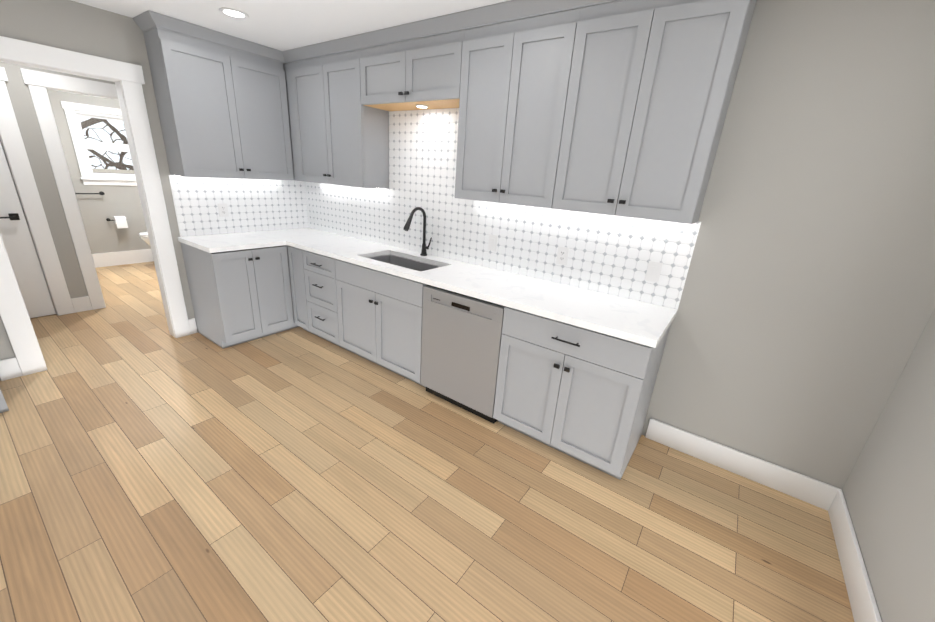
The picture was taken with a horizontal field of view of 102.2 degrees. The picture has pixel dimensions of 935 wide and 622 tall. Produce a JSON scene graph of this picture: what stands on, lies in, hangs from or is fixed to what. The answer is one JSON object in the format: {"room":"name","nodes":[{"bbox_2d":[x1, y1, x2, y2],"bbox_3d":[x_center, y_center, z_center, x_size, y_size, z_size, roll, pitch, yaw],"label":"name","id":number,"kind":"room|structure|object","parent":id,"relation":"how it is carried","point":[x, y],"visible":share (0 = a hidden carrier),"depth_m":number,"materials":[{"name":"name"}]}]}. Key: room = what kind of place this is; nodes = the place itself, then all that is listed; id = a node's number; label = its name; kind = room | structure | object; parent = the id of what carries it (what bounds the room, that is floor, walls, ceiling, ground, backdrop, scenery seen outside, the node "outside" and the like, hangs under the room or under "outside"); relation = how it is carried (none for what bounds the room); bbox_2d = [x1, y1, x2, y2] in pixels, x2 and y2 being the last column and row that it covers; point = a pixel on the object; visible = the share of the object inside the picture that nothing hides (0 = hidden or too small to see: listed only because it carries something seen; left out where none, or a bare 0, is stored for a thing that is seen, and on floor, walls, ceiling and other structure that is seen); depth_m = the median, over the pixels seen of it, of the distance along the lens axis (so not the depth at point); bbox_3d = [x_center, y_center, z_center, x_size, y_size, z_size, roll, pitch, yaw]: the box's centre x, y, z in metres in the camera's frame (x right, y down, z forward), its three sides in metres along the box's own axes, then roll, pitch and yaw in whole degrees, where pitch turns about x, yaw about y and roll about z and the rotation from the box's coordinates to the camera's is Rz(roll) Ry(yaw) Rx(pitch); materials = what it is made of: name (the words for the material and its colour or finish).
{"room":"kitchen","nodes":[
{"label":"kitchen","id":0,"kind":"room"},
{"bbox_2d":[0,62,114,298],"bbox_3d":[-4.050,-1.187,3.514,0.120,2.530,3.760,17,23,32],"label":"wall","id":1,"kind":"structure","parent":0,"point":[28,125],"depth_m":3.52,"materials":[{"name":"beige paint"}]},
{"bbox_2d":[0,141,55,317],"bbox_3d":[-4.339,-0.846,3.147,0.094,2.082,0.834,17,23,32],"label":"hall door","id":2,"kind":"structure","parent":1,"relation":"in","point":[22,255],"depth_m":3.53,"materials":[{"name":"white wood"}]},
{"bbox_2d":[0,67,74,315],"bbox_3d":[-4.362,-0.902,3.147,0.149,2.200,1.130,17,23,32],"label":"door frame","id":3,"kind":"structure","parent":1,"relation":"attached to","point":[13,146],"depth_m":3.48,"materials":[{"name":"white wood"}]},
{"bbox_2d":[20,68,117,309],"bbox_3d":[-3.664,-1.200,4.090,0.177,2.217,1.102,17,23,32],"label":"door frame","id":4,"kind":"structure","parent":1,"relation":"attached to","point":[39,83],"depth_m":3.59,"materials":[{"name":"white wood"}]},
{"bbox_2d":[47,89,150,253],"bbox_3d":[-5.152,-1.912,5.326,0.120,2.530,1.900,17,23,32],"label":"wall","id":5,"kind":"structure","parent":0,"point":[103,235],"depth_m":5.36,"materials":[{"name":"beige paint"}]},
{"bbox_2d":[75,191,104,194],"bbox_3d":[-5.306,-1.579,5.066,0.073,0.052,0.652,17,23,32],"label":"towel bar","id":6,"kind":"object","parent":5,"relation":"attached to","point":[101,193],"visible":0.54,"depth_m":5.22,"materials":[{"name":"black metal"}]},
{"bbox_2d":[60,101,136,185],"bbox_3d":[-4.938,-2.334,5.409,0.167,1.015,1.080,17,23,32],"label":"bathroom window","id":7,"kind":"structure","parent":5,"relation":"in","point":[73,113],"depth_m":5.15,"materials":[{"name":"clear glass"}]},
{"bbox_2d":[106,216,127,227],"bbox_3d":[-5.080,-1.294,5.478,0.139,0.165,0.212,17,23,32],"label":"paper holder","id":8,"kind":"object","parent":5,"relation":"attached to","point":[120,221],"visible":1,"depth_m":5.46,"materials":[{"name":"white paper"}]},
{"bbox_2d":[92,249,153,267],"bbox_3d":[-5.183,-0.796,5.666,0.019,0.200,1.860,17,23,32],"label":"baseboard","id":9,"kind":"structure","parent":5,"relation":"attached to","point":[144,255],"depth_m":5.66,"materials":[{"name":"white wood"}]},
{"bbox_2d":[0,0,284,380],"bbox_3d":[-2.951,-0.851,2.786,0.120,2.530,3.760,17,23,32],"label":"wall","id":10,"kind":"structure","parent":0,"point":[70,25],"depth_m":2.67,"materials":[{"name":"beige paint"}]},
{"bbox_2d":[0,357,21,376],"bbox_3d":[-3.784,0.534,2.297,0.016,0.150,1.369,17,23,32],"label":"baseboard","id":11,"kind":"structure","parent":10,"relation":"attached to","point":[9,366],"depth_m":2.71,"materials":[{"name":"white wood"}]},
{"bbox_2d":[0,36,190,375],"bbox_3d":[-2.946,-0.711,2.858,0.177,2.220,1.110,17,23,32],"label":"trim","id":12,"kind":"structure","parent":10,"relation":"attached to","point":[127,79],"depth_m":2.85,"materials":[{"name":"white wood"}]},
{"bbox_2d":[188,318,196,332],"bbox_3d":[-2.368,-0.039,4.169,0.016,0.150,1.317,17,23,32],"label":"baseboard","id":13,"kind":"structure","parent":10,"relation":"attached to","point":[192,323],"depth_m":3.60,"materials":[{"name":"white wood"}]},
{"bbox_2d":[143,27,293,179],"bbox_3d":[-2.076,-1.696,3.296,0.325,1.010,0.936,17,23,32],"label":"upper cabinet","id":14,"kind":"object","parent":10,"relation":"attached to","point":[223,111],"visible":1,"depth_m":3.12,"materials":[{"name":"grey paint"}]},
{"bbox_2d":[169,175,307,236],"bbox_3d":[-2.172,-1.051,3.749,0.006,0.519,1.246,17,23,32],"label":"backsplash","id":15,"kind":"structure","parent":10,"relation":"attached to","point":[253,205],"depth_m":3.66,"materials":[{"name":"tile"}]},
{"bbox_2d":[218,203,228,216],"bbox_3d":[-2.311,-0.954,3.571,0.010,0.122,0.078,17,23,32],"label":"electrical outlet","id":16,"kind":"object","parent":15,"relation":"attached to","point":[223,209],"visible":1,"depth_m":3.57,"materials":[{"name":"white plastic"}]},
{"bbox_2d":[71,0,620,62],"bbox_3d":[-2.252,-1.898,1.937,8.440,0.100,4.000,17,23,32],"label":"ceiling","id":17,"kind":"structure","parent":0,"point":[282,25],"depth_m":2.54,"materials":[{"name":"white paint"}]},
{"bbox_2d":[141,10,280,61],"bbox_3d":[-1.966,-2.163,3.002,0.070,0.078,0.930,17,23,32],"label":"crown molding","id":18,"kind":"structure","parent":17,"relation":"attached to","point":[151,19],"depth_m":2.91,"materials":[{"name":"grey paint"}]},
{"bbox_2d":[219,8,248,18],"bbox_3d":[-1.583,-2.016,2.556,0.176,0.006,0.176,17,23,32],"label":"recessed light","id":19,"kind":"object","parent":17,"relation":"in","point":[234,13],"visible":1,"depth_m":2.55,"materials":[{"name":"white plastic"}]},
{"bbox_2d":[281,0,618,63],"bbox_3d":[-0.249,-1.858,2.479,3.554,0.078,0.070,17,23,32],"label":"crown molding","id":20,"kind":"structure","parent":17,"relation":"attached to","point":[502,12],"depth_m":2.41,"materials":[{"name":"grey paint"}]},
{"bbox_2d":[0,261,853,621],"bbox_3d":[-2.422,0.573,2.821,8.440,0.100,4.000,17,23,32],"label":"floor","id":21,"kind":"structure","parent":0,"point":[152,469],"depth_m":1.91,"materials":[{"name":"brown wood"}]},
{"bbox_2d":[0,389,8,412],"bbox_3d":[-3.241,0.241,2.134,0.645,0.880,0.607,17,23,32],"label":"base cabinet","id":22,"kind":"object","parent":21,"relation":"on","point":[3,406],"visible":1,"depth_m":2.33,"materials":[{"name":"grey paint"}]},
{"bbox_2d":[139,231,150,246],"bbox_3d":[-4.518,-1.130,5.785,0.420,0.835,0.800,17,23,32],"label":"toilet","id":23,"kind":"object","parent":21,"relation":"on","point":[144,236],"visible":0.17,"depth_m":5.47,"materials":[{"name":"white ceramic"}]},
{"bbox_2d":[181,243,293,348],"bbox_3d":[-2.144,-0.203,3.585,0.645,0.880,0.633,17,23,32],"label":"base cabinet","id":24,"kind":"object","parent":21,"relation":"on","point":[240,296],"visible":0.92,"depth_m":3.38,"materials":[{"name":"grey paint"}]},
{"bbox_2d":[178,232,285,252],"bbox_3d":[-2.128,-0.634,3.421,0.634,0.039,0.630,17,23,32],"label":"countertop","id":25,"kind":"structure","parent":24,"relation":"on","point":[214,243],"depth_m":3.34,"materials":[{"name":"white stone"}]},
{"bbox_2d":[285,245,298,328],"bbox_3d":[-1.794,-0.358,4.086,0.597,0.880,0.618,17,23,32],"label":"base cabinet","id":26,"kind":"object","parent":21,"relation":"on","point":[294,325],"visible":0.04,"depth_m":3.74,"materials":[{"name":"grey paint"}]},
{"bbox_2d":[287,246,316,335],"bbox_3d":[-1.435,-0.248,3.848,0.246,0.880,0.619,17,23,32],"label":"base cabinet","id":27,"kind":"object","parent":21,"relation":"on","point":[296,269],"visible":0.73,"depth_m":3.60,"materials":[{"name":"grey paint"}]},
{"bbox_2d":[302,250,347,349],"bbox_3d":[-1.155,-0.155,3.642,0.472,0.880,0.654,17,23,32],"label":"base cabinet","id":28,"kind":"object","parent":21,"relation":"on","point":[320,285],"visible":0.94,"depth_m":3.40,"materials":[{"name":"grey paint"}]},
{"bbox_2d":[335,259,426,386],"bbox_3d":[-0.562,0.025,3.255,0.986,0.880,0.645,17,23,32],"label":"base cabinet","id":29,"kind":"object","parent":21,"relation":"on","point":[379,318],"visible":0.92,"depth_m":2.98,"materials":[{"name":"grey paint"}]},
{"bbox_2d":[254,228,677,347],"bbox_3d":[-0.466,-0.389,3.059,3.828,0.039,0.640,17,23,32],"label":"countertop","id":30,"kind":"structure","parent":29,"relation":"on","point":[641,322],"depth_m":2.46,"materials":[{"name":"white stone"}]},
{"bbox_2d":[369,254,440,271],"bbox_3d":[-0.530,-0.288,3.121,0.756,0.200,0.406,17,23,32],"label":"sink","id":31,"kind":"object","parent":30,"relation":"in","point":[406,263],"visible":0.1,"depth_m":3.30,"materials":[{"name":"silver metal"}]},
{"bbox_2d":[403,207,431,255],"bbox_3d":[-0.406,-0.646,3.120,0.120,0.409,0.272,17,23,32],"label":"faucet","id":32,"kind":"object","parent":30,"relation":"on","point":[407,227],"visible":1,"depth_m":3.18,"materials":[{"name":"black metal"}]},
{"bbox_2d":[421,285,505,422],"bbox_3d":[0.101,0.229,2.814,0.648,0.878,0.592,17,23,32],"label":"dishwasher","id":33,"kind":"object","parent":21,"relation":"on","point":[461,341],"visible":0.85,"depth_m":2.56,"materials":[{"name":"silver metal"}]},
{"bbox_2d":[493,307,670,479],"bbox_3d":[0.699,0.413,2.414,0.829,0.880,0.654,17,23,32],"label":"base cabinet","id":34,"kind":"object","parent":21,"relation":"on","point":[584,395],"visible":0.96,"depth_m":2.15,"materials":[{"name":"grey paint"}]},
{"bbox_2d":[405,0,934,488],"bbox_3d":[-1.200,-1.122,3.883,8.440,2.530,0.120,17,23,32],"label":"wall","id":35,"kind":"structure","parent":0,"point":[803,314],"depth_m":1.85,"materials":[{"name":"beige paint"}]},
{"bbox_2d":[283,62,302,180],"bbox_3d":[-1.662,-1.828,3.743,0.451,1.010,0.298,17,23,32],"label":"upper cabinet","id":36,"kind":"object","parent":35,"relation":"attached to","point":[289,68],"depth_m":3.54,"materials":[{"name":"grey paint"}]},
{"bbox_2d":[295,49,388,188],"bbox_3d":[-1.147,-1.670,3.401,0.941,1.010,0.298,17,23,32],"label":"upper cabinet","id":37,"kind":"object","parent":35,"relation":"attached to","point":[339,133],"depth_m":3.24,"materials":[{"name":"grey paint"}]},
{"bbox_2d":[360,30,464,110],"bbox_3d":[-0.357,-1.725,2.771,0.980,0.380,0.325,17,23,32],"label":"upper cabinet","id":38,"kind":"object","parent":35,"relation":"attached to","point":[406,75],"visible":0.92,"depth_m":2.65,"materials":[{"name":"grey paint"}]},
{"bbox_2d":[416,104,427,107],"bbox_3d":[-0.343,-1.539,2.836,0.090,0.011,0.090,17,23,32],"label":"puck light","id":39,"kind":"object","parent":38,"relation":"attached to","point":[421,106],"visible":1,"depth_m":2.81,"materials":[{"name":"white plastic"}]},
{"bbox_2d":[305,108,700,308],"bbox_3d":[-0.241,-1.022,3.106,3.829,1.148,0.005,17,23,32],"label":"backsplash","id":40,"kind":"structure","parent":35,"relation":"attached to","point":[611,254],"depth_m":2.92,"materials":[{"name":"tile"}]},
{"bbox_2d":[488,234,497,250],"bbox_3d":[0.195,-0.528,2.916,0.078,0.122,0.012,17,23,32],"label":"light switch","id":41,"kind":"object","parent":40,"relation":"attached to","point":[492,243],"visible":1,"depth_m":2.91,"materials":[{"name":"white plastic"}]},
{"bbox_2d":[556,246,568,264],"bbox_3d":[0.658,-0.383,2.612,0.078,0.122,0.010,17,23,32],"label":"electrical outlet","id":42,"kind":"object","parent":40,"relation":"attached to","point":[562,255],"visible":1,"depth_m":2.61,"materials":[{"name":"white plastic"}]},
{"bbox_2d":[645,261,662,282],"bbox_3d":[1.132,-0.239,2.295,0.078,0.122,0.012,17,23,32],"label":"light switch","id":43,"kind":"object","parent":40,"relation":"attached to","point":[653,272],"visible":1,"depth_m":2.29,"materials":[{"name":"white plastic"}]},
{"bbox_2d":[455,8,579,208],"bbox_3d":[0.320,-1.216,2.415,0.744,1.010,0.325,17,23,32],"label":"upper cabinet","id":44,"kind":"object","parent":35,"relation":"attached to","point":[515,78],"visible":0.92,"depth_m":2.28,"materials":[{"name":"grey paint"}]},
{"bbox_2d":[552,0,755,223],"bbox_3d":[0.924,-1.031,2.014,0.751,1.010,0.325,17,23,32],"label":"upper cabinet","id":45,"kind":"object","parent":35,"relation":"attached to","point":[651,87],"visible":1,"depth_m":1.88,"materials":[{"name":"grey paint"}]},
{"bbox_2d":[645,418,835,508],"bbox_3d":[1.593,0.904,2.299,0.929,0.150,0.019,17,23,32],"label":"baseboard","id":46,"kind":"structure","parent":35,"relation":"attached to","point":[812,491],"depth_m":2.25,"materials":[{"name":"white wood"}]},
{"bbox_2d":[842,309,934,621],"bbox_3d":[1.023,0.366,0.153,0.120,2.530,3.760,17,23,32],"label":"wall","id":47,"kind":"structure","parent":0,"point":[888,490],"depth_m":1.53,"materials":[{"name":"beige paint"}]},
{"bbox_2d":[824,487,881,621],"bbox_3d":[0.889,1.467,0.591,0.019,0.150,3.758,17,23,32],"label":"baseboard","id":48,"kind":"structure","parent":47,"relation":"attached to","point":[830,499],"depth_m":1.68,"materials":[{"name":"white wood"}]},
{"label":"outside","id":49,"kind":"structure","parent":0,"visible":0},
{"bbox_2d":[79,116,134,173],"bbox_3d":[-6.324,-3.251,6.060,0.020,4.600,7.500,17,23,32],"label":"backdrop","id":50,"kind":"structure","parent":49,"point":[101,154],"depth_m":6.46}
]}

